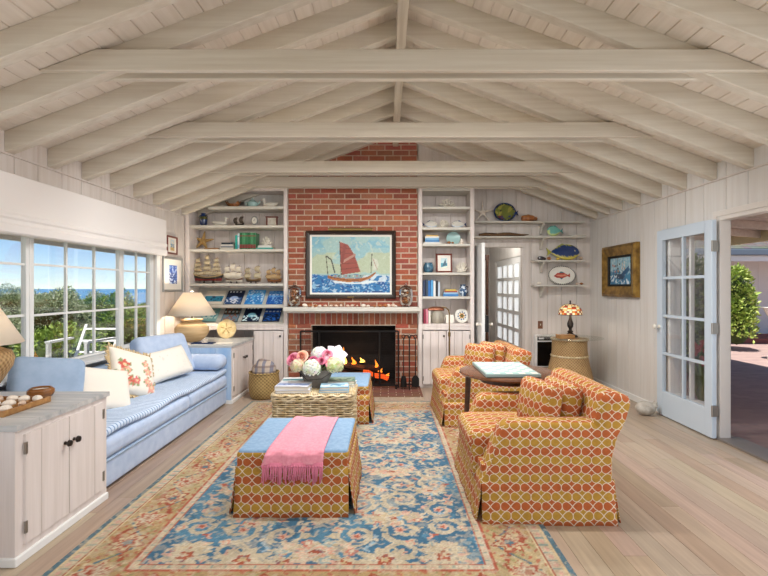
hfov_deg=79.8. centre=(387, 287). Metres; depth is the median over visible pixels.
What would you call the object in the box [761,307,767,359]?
urn
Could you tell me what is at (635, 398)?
baseboard
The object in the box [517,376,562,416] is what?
throw cushion
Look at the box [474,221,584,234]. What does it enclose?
wall shelf
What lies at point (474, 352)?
throw cushion
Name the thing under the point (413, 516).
rug
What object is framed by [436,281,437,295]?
book
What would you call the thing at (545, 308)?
wall
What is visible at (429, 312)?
book
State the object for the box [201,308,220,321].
book
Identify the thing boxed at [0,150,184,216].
trim
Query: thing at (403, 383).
brush
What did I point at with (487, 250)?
wall
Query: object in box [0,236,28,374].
window
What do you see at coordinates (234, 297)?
book
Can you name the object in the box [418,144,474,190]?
wall
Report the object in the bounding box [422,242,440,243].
book
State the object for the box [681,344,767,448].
terrace
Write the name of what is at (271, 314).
book
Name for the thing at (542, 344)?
wall heater
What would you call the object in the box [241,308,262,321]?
book
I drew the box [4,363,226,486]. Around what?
sofa
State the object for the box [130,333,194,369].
cushion
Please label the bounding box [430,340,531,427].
armchair
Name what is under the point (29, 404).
tray
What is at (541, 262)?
wall shelf
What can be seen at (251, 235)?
book
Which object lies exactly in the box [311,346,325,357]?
hydrangea
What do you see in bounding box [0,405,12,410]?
seashell
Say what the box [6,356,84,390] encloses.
cushion
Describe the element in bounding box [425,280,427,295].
book
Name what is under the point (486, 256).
post
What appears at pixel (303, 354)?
rose
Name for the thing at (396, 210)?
fireplace
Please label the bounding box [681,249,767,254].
gutter wing
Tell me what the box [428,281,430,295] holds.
book
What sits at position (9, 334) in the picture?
table lamp
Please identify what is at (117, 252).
window
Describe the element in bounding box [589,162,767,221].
trim
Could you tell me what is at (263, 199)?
duck figurine
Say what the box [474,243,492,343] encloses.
door
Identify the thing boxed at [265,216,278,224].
shadow box
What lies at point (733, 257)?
fascia wing
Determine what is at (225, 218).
duck figurine
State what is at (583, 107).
ceiling
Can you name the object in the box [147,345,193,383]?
lumbar pillow
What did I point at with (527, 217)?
conch shell
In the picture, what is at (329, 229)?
picture light
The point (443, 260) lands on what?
print
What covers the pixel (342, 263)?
painting
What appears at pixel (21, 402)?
seashell
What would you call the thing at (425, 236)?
book
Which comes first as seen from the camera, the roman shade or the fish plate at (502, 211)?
the roman shade
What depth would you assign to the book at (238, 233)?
6.42 m
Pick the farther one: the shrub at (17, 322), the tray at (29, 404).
the shrub at (17, 322)
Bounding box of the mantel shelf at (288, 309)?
[283,307,420,312]
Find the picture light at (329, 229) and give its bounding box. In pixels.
[328,228,372,230]
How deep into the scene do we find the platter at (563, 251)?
6.76 m
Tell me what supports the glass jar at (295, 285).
on the fireplace
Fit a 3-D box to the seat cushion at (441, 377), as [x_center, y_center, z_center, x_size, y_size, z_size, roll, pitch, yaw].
[0.825,0.973,4.976,0.650,0.176,0.525,0,0,-2]
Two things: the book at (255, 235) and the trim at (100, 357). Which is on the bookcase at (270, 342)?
the book at (255, 235)
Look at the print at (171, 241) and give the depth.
5.96 m
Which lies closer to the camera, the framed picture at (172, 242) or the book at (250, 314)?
the framed picture at (172, 242)
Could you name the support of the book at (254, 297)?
on the bookcase at (270, 342)
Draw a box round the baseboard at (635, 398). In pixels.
[593,377,656,410]
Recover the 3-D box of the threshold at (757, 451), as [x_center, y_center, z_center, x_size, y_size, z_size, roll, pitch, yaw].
[3.105,1.386,3.232,0.230,0.048,1.945,0,0,0]
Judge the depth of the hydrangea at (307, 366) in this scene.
4.19 m
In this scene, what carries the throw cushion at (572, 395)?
on the armchair at (545, 470)
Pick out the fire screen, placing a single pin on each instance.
(319, 336)
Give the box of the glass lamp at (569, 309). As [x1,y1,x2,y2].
[558,300,582,336]
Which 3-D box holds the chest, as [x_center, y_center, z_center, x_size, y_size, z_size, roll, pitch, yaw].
[-0.675,1.148,4.330,0.757,0.422,0.537,0,0,0]
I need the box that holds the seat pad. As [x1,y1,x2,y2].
[106,369,226,436]
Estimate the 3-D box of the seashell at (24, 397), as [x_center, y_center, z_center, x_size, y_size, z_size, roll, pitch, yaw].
[-2.125,0.649,2.688,0.048,0.044,0.066,0,0,12]
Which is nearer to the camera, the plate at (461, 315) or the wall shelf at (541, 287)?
the plate at (461, 315)
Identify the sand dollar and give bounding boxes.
[217,319,235,337]
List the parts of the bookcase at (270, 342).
shelf, shelf, shelf, sloping shelf, sloping shelf, panel, shelf, door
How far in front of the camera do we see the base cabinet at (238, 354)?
5.60 m
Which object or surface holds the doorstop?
on the floor
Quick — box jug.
[459,285,467,295]
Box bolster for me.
[191,354,226,369]
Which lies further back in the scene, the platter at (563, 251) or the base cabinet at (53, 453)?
the platter at (563, 251)
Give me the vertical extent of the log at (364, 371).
0.163 m
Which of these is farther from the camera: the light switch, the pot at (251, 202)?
the light switch
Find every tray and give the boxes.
[0,396,50,417]
[191,342,215,343]
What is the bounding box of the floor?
[0,380,767,575]
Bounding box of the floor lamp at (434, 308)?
[428,306,450,355]
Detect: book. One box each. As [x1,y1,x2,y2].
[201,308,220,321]
[205,291,226,304]
[221,308,241,321]
[223,290,245,304]
[235,235,237,248]
[238,233,239,248]
[240,233,241,248]
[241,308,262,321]
[242,233,244,248]
[244,290,265,304]
[245,233,247,248]
[248,233,250,248]
[250,233,252,248]
[253,233,258,248]
[258,245,273,247]
[262,308,282,321]
[266,291,283,304]
[275,381,311,389]
[276,386,311,392]
[282,377,303,380]
[319,390,348,392]
[320,382,348,389]
[328,377,354,383]
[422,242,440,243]
[422,280,424,295]
[423,309,425,323]
[424,236,438,238]
[424,240,438,241]
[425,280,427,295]
[425,308,427,323]
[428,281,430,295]
[428,311,430,323]
[430,280,432,295]
[433,281,435,295]
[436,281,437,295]
[442,294,457,295]
[443,292,457,293]
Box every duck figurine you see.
[212,217,227,224]
[262,198,278,205]
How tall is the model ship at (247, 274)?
0.270 m
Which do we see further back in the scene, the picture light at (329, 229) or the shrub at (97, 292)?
the shrub at (97, 292)
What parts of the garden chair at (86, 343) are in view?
leg, armrest, leg, backrest, armrest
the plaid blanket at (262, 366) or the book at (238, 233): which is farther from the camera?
the book at (238, 233)
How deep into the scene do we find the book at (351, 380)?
4.38 m
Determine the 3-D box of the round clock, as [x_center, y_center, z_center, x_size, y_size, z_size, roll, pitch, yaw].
[-1.891,-0.946,6.500,0.102,0.151,0.060,0,0,0]
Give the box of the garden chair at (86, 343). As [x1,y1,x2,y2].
[45,324,115,357]
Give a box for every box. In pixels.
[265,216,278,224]
[445,314,453,322]
[555,334,574,338]
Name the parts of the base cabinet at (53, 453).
door, knob, knob, door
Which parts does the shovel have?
handle, blade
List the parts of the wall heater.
panel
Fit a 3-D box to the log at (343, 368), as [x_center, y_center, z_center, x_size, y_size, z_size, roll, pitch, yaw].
[-0.424,1.230,6.695,0.563,0.142,0.134,0,0,0]
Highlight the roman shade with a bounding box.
[0,170,167,255]
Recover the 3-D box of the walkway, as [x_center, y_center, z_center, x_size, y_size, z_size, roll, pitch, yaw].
[12.560,1.515,12.900,18.880,0.330,1.400,0,0,0]
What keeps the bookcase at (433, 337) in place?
on the floor
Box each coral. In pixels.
[260,236,272,244]
[437,220,448,226]
[438,199,454,206]
[455,262,467,272]
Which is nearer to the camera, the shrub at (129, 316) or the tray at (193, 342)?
the tray at (193, 342)
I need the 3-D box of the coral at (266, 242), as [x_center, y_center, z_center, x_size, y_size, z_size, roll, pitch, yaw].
[-1.726,-0.665,6.513,0.152,0.136,0.107,0,0,13]
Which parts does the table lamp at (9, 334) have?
lamp shade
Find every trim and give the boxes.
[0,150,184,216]
[0,347,129,386]
[29,238,159,356]
[474,243,528,350]
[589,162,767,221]
[713,200,767,437]
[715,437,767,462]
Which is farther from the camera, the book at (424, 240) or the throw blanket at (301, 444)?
the book at (424, 240)
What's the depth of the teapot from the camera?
6.45 m
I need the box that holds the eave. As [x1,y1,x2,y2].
[0,234,145,256]
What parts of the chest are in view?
lid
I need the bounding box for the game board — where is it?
[472,362,540,376]
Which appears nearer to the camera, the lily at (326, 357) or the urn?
the lily at (326, 357)
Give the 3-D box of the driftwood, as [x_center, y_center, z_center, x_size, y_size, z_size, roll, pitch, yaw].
[1.700,-0.781,6.742,0.731,0.070,0.081,0,0,0]
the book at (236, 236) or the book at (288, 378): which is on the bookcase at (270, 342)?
the book at (236, 236)
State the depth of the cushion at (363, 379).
5.06 m
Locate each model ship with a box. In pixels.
[193,253,223,283]
[223,264,242,283]
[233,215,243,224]
[244,265,261,283]
[265,267,281,283]
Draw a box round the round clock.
[251,216,257,224]
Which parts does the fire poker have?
handle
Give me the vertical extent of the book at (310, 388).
0.026 m
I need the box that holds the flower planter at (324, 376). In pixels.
[299,368,332,387]
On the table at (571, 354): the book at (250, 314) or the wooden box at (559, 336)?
the wooden box at (559, 336)
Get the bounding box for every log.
[342,368,377,372]
[345,363,377,371]
[363,370,388,380]
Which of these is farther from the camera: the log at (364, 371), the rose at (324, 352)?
the log at (364, 371)
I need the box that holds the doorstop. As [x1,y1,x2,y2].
[635,401,657,414]
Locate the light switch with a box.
[538,321,542,328]
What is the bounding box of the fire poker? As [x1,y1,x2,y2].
[407,334,411,383]
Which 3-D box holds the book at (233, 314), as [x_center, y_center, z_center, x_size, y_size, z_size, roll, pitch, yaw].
[-2.210,0.379,6.482,0.230,0.189,0.227,0,0,0]
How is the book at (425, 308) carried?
on the bookcase at (433, 337)
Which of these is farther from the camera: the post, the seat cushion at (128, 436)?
the post
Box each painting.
[306,228,395,298]
[602,242,639,297]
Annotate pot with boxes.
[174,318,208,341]
[247,200,256,205]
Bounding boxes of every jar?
[199,213,207,224]
[287,282,301,306]
[399,282,412,306]
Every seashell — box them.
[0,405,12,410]
[1,400,15,405]
[6,395,18,399]
[18,395,29,401]
[18,400,25,405]
[32,395,42,400]
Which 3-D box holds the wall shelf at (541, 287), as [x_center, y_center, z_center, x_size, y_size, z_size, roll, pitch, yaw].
[2.495,0.048,6.757,0.730,0.185,0.204,0,0,0]
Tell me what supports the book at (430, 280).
on the bookcase at (433, 337)
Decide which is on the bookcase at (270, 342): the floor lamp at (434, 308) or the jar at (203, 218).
the jar at (203, 218)
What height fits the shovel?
0.698 m
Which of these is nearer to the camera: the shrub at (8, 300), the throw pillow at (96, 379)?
the throw pillow at (96, 379)
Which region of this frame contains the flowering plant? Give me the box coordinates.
[686,340,703,400]
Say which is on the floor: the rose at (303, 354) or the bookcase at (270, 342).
the bookcase at (270, 342)
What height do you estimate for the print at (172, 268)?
0.240 m
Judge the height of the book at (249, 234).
0.235 m
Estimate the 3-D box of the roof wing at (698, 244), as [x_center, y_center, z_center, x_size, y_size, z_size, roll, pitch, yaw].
[11.614,-1.505,13.010,17.228,1.050,3.020,0,0,0]
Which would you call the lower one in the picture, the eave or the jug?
the jug
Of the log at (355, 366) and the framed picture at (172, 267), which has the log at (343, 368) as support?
the log at (355, 366)
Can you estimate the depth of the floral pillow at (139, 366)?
4.05 m
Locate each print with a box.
[169,265,176,283]
[170,239,173,250]
[441,258,446,267]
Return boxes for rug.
[41,401,576,575]
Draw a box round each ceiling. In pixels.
[0,0,767,248]
[681,213,767,245]
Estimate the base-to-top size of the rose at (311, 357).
0.204 m
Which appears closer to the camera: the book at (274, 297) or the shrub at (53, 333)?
the book at (274, 297)
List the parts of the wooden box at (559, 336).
lid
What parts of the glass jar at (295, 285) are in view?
jar lid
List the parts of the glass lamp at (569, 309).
lamp shade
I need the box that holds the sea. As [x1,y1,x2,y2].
[0,289,145,333]
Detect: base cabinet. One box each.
[0,391,109,567]
[187,337,253,403]
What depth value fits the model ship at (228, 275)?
6.47 m
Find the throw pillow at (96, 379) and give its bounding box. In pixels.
[83,367,130,409]
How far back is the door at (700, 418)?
4.47 m
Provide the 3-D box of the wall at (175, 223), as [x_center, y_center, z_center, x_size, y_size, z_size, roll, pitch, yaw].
[-2.866,0.115,-0.070,0.112,2.530,13.860,0,0,0]
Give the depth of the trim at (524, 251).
6.84 m
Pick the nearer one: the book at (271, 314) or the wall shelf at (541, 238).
the book at (271, 314)
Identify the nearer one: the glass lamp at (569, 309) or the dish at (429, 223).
the glass lamp at (569, 309)
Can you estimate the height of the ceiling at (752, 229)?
0.467 m
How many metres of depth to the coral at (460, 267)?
6.47 m
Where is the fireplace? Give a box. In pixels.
[283,143,422,398]
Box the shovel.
[412,334,418,386]
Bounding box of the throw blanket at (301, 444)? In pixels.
[261,416,338,484]
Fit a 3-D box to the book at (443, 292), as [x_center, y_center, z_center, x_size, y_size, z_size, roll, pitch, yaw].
[0.881,0.073,6.520,0.200,0.024,0.170,0,0,0]
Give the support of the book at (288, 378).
on the chest
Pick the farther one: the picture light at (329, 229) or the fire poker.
the picture light at (329, 229)
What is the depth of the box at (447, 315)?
6.46 m
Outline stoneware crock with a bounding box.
[431,311,445,322]
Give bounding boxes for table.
[459,365,551,411]
[548,336,593,379]
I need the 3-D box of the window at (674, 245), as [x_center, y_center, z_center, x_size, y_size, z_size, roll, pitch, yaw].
[3.065,0.285,4.593,0.110,1.755,0.675,0,0,0]
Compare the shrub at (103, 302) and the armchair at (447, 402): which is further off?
the shrub at (103, 302)
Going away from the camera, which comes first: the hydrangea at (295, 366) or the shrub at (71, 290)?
the hydrangea at (295, 366)
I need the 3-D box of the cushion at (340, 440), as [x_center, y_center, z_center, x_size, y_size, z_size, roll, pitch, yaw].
[-0.580,0.998,3.135,0.668,0.056,0.698,0,0,0]
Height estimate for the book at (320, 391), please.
0.022 m
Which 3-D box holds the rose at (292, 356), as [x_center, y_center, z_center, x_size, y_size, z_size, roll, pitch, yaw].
[-0.813,0.730,4.302,0.279,0.241,0.104,0,0,-4]
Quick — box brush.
[400,334,406,386]
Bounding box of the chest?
[270,384,357,426]
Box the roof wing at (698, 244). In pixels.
[681,239,767,248]
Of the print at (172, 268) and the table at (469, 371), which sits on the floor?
the table at (469, 371)
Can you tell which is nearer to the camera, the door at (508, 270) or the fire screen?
the fire screen
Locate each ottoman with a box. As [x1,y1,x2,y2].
[229,418,361,517]
[331,372,374,424]
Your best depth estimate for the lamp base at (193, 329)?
5.73 m
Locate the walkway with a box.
[731,334,767,343]
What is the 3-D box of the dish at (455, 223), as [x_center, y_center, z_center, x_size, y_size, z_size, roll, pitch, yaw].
[1.007,-0.903,6.512,0.219,0.120,0.048,0,0,-4]
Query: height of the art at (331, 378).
0.001 m
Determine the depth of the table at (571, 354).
6.00 m
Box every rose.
[287,352,299,365]
[297,350,307,362]
[308,356,317,365]
[317,357,325,364]
[321,349,332,367]
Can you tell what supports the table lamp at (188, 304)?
on the base cabinet at (238, 354)
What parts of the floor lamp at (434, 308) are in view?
lamp shade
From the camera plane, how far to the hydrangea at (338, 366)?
4.24 m
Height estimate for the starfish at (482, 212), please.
0.333 m
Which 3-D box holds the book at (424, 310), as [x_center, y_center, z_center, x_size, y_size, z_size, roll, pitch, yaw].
[0.512,0.397,6.499,0.030,0.200,0.162,0,0,0]
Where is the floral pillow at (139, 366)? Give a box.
[103,342,155,397]
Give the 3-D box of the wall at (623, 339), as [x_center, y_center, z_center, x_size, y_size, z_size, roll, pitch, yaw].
[3.076,0.115,-0.070,0.112,2.530,13.860,0,0,0]
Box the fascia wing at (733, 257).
[681,255,767,260]
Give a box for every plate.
[446,232,459,243]
[455,309,467,322]
[494,203,518,220]
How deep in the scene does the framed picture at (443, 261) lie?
6.49 m
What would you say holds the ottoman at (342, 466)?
on the rug
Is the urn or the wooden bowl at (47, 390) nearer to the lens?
the wooden bowl at (47, 390)
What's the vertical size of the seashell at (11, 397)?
0.044 m
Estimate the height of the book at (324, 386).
0.027 m
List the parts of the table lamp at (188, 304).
lamp shade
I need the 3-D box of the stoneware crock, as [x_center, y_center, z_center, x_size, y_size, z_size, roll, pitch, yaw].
[0.701,0.386,6.500,0.190,0.222,0.190,0,0,41]
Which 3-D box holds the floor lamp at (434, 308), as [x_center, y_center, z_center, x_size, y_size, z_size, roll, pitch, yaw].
[0.700,0.806,5.800,0.391,1.148,0.240,0,0,0]
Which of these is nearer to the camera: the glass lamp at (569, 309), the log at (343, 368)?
the glass lamp at (569, 309)
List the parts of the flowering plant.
flower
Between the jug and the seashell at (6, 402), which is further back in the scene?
the jug
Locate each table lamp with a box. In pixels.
[0,308,24,382]
[167,290,215,341]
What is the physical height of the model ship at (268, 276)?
0.240 m
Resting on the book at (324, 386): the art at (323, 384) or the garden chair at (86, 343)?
the art at (323, 384)
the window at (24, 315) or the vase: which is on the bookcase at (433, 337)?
the vase
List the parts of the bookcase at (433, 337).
door, shelf, shelf, shelf, shelf, shelf, door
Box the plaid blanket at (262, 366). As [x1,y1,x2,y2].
[252,359,275,373]
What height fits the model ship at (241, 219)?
0.160 m
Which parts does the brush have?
handle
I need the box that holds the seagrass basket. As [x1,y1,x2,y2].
[248,369,279,399]
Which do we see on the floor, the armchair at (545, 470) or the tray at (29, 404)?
the armchair at (545, 470)
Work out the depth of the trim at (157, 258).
4.87 m
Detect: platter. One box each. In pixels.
[546,244,578,259]
[548,266,575,284]
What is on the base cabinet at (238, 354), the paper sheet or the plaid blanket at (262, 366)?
the paper sheet
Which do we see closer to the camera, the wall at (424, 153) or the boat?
the wall at (424, 153)
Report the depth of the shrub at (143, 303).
15.39 m
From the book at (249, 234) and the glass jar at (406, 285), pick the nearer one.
the glass jar at (406, 285)
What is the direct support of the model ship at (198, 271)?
on the bookcase at (270, 342)
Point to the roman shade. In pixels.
(29, 208)
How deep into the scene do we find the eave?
6.19 m
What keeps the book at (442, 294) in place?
on the bookcase at (433, 337)
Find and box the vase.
[423,262,433,272]
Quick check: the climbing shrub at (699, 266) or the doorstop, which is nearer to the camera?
the doorstop
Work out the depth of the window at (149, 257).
5.25 m
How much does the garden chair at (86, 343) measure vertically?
0.875 m
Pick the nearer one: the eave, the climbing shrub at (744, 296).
the eave
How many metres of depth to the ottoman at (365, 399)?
4.65 m
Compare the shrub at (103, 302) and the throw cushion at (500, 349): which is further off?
the shrub at (103, 302)
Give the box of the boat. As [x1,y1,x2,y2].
[225,201,240,205]
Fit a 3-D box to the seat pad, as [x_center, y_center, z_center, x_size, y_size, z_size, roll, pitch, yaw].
[-2.300,0.984,4.245,0.800,0.078,2.370,0,0,0]
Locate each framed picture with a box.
[162,256,182,291]
[167,235,177,254]
[436,254,451,272]
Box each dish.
[422,220,437,226]
[451,221,466,226]
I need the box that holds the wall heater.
[534,335,555,366]
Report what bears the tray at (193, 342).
on the base cabinet at (238, 354)
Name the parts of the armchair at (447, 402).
rail, arm, arm, backrest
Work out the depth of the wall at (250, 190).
6.36 m
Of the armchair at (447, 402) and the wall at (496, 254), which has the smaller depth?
the armchair at (447, 402)
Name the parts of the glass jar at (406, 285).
jar lid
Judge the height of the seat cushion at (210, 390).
0.161 m
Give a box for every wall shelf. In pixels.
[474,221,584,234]
[474,236,584,249]
[531,260,584,272]
[531,285,584,296]
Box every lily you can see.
[321,356,333,370]
[322,345,347,370]
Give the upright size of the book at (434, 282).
0.215 m
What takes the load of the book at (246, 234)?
on the bookcase at (270, 342)
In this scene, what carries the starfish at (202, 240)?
on the bookcase at (270, 342)
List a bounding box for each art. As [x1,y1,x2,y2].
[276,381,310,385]
[321,383,347,386]
[329,377,354,380]
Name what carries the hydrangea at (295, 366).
in the flower planter at (324, 376)
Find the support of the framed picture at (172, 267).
attached to the wall at (175, 223)
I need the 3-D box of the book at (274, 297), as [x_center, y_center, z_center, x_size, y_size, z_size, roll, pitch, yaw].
[-1.585,0.139,6.486,0.225,0.195,0.235,0,0,0]
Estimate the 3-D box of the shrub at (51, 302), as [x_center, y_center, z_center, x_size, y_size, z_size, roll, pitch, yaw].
[-8.246,0.849,11.453,1.688,1.818,2.140,0,0,15]
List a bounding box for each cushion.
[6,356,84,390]
[106,395,188,457]
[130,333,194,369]
[186,375,226,406]
[238,418,354,452]
[331,372,370,386]
[432,368,454,387]
[458,411,516,450]
[463,343,494,365]
[479,341,506,361]
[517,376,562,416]
[544,375,582,415]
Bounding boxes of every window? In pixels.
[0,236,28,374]
[32,238,119,358]
[122,251,151,347]
[668,235,703,404]
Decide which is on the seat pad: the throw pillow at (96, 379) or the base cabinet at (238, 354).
the throw pillow at (96, 379)
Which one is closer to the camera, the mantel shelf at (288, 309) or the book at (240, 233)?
the mantel shelf at (288, 309)
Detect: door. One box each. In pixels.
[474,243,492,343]
[497,256,519,346]
[652,220,717,437]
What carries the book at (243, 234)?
on the bookcase at (270, 342)
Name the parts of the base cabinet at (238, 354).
blue panel, door, door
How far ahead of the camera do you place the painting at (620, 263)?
5.86 m
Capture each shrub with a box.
[0,283,43,331]
[0,305,20,353]
[9,319,105,357]
[13,287,100,340]
[38,285,87,308]
[76,288,134,349]
[84,290,106,304]
[96,301,145,349]
[137,302,145,313]
[681,252,703,359]
[731,262,760,344]
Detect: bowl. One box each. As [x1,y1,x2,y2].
[26,385,54,395]
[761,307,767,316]
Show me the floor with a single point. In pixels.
(690, 502)
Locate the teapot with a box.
[245,198,259,205]
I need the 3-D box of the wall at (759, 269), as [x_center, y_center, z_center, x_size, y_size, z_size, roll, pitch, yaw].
[11.600,0.080,13.644,16.800,2.600,0.112,0,0,0]
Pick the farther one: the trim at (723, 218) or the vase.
the vase
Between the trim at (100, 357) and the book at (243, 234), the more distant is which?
the book at (243, 234)
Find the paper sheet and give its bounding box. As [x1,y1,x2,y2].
[214,342,232,343]
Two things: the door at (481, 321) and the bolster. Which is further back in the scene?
the door at (481, 321)
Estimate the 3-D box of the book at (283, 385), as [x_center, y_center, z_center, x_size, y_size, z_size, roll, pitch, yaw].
[-0.860,0.894,4.205,0.300,0.033,0.220,0,0,2]
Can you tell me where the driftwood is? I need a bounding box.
[479,232,528,235]
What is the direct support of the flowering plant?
on the terrace
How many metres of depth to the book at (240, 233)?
6.42 m
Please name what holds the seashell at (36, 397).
in the tray at (29, 404)
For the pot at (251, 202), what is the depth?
6.44 m
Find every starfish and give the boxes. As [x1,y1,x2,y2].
[196,231,213,247]
[474,201,493,220]
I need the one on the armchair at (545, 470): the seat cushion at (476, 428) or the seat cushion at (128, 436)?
the seat cushion at (476, 428)
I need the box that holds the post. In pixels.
[485,255,488,341]
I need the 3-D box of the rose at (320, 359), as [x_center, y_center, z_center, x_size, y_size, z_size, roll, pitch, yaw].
[-0.649,0.747,4.290,0.147,0.206,0.069,0,0,43]
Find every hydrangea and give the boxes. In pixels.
[290,358,303,371]
[302,359,320,375]
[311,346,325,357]
[326,356,343,373]
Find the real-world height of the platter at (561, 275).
0.283 m
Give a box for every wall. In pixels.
[0,129,184,390]
[215,189,589,379]
[250,190,283,190]
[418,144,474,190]
[485,248,489,341]
[490,248,519,341]
[590,145,767,401]
[681,261,767,333]
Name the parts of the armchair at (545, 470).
rail, seat, arm, arm, backrest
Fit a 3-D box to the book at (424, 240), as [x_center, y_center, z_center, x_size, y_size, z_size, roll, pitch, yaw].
[0.618,-0.660,6.520,0.200,0.034,0.190,0,0,0]
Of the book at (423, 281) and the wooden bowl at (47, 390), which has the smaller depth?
the wooden bowl at (47, 390)
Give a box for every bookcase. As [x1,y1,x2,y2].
[185,189,287,382]
[418,189,473,387]
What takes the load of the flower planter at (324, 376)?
on the chest
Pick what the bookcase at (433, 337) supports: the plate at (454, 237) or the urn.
the plate at (454, 237)
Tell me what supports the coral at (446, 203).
on the bookcase at (433, 337)
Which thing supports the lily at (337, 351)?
in the flower planter at (324, 376)
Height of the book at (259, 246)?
0.030 m
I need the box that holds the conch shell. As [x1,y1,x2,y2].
[521,214,536,220]
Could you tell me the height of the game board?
0.026 m
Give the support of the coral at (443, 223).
on the bookcase at (433, 337)
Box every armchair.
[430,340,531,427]
[454,367,629,525]
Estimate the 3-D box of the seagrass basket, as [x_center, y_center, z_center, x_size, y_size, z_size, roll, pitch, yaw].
[-1.565,1.211,5.800,0.385,0.330,0.385,0,0,0]
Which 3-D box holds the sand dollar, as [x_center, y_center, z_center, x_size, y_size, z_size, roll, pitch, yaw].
[-2.188,0.554,6.224,0.260,0.256,0.066,0,0,0]
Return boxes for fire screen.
[300,330,398,388]
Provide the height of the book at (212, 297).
0.195 m

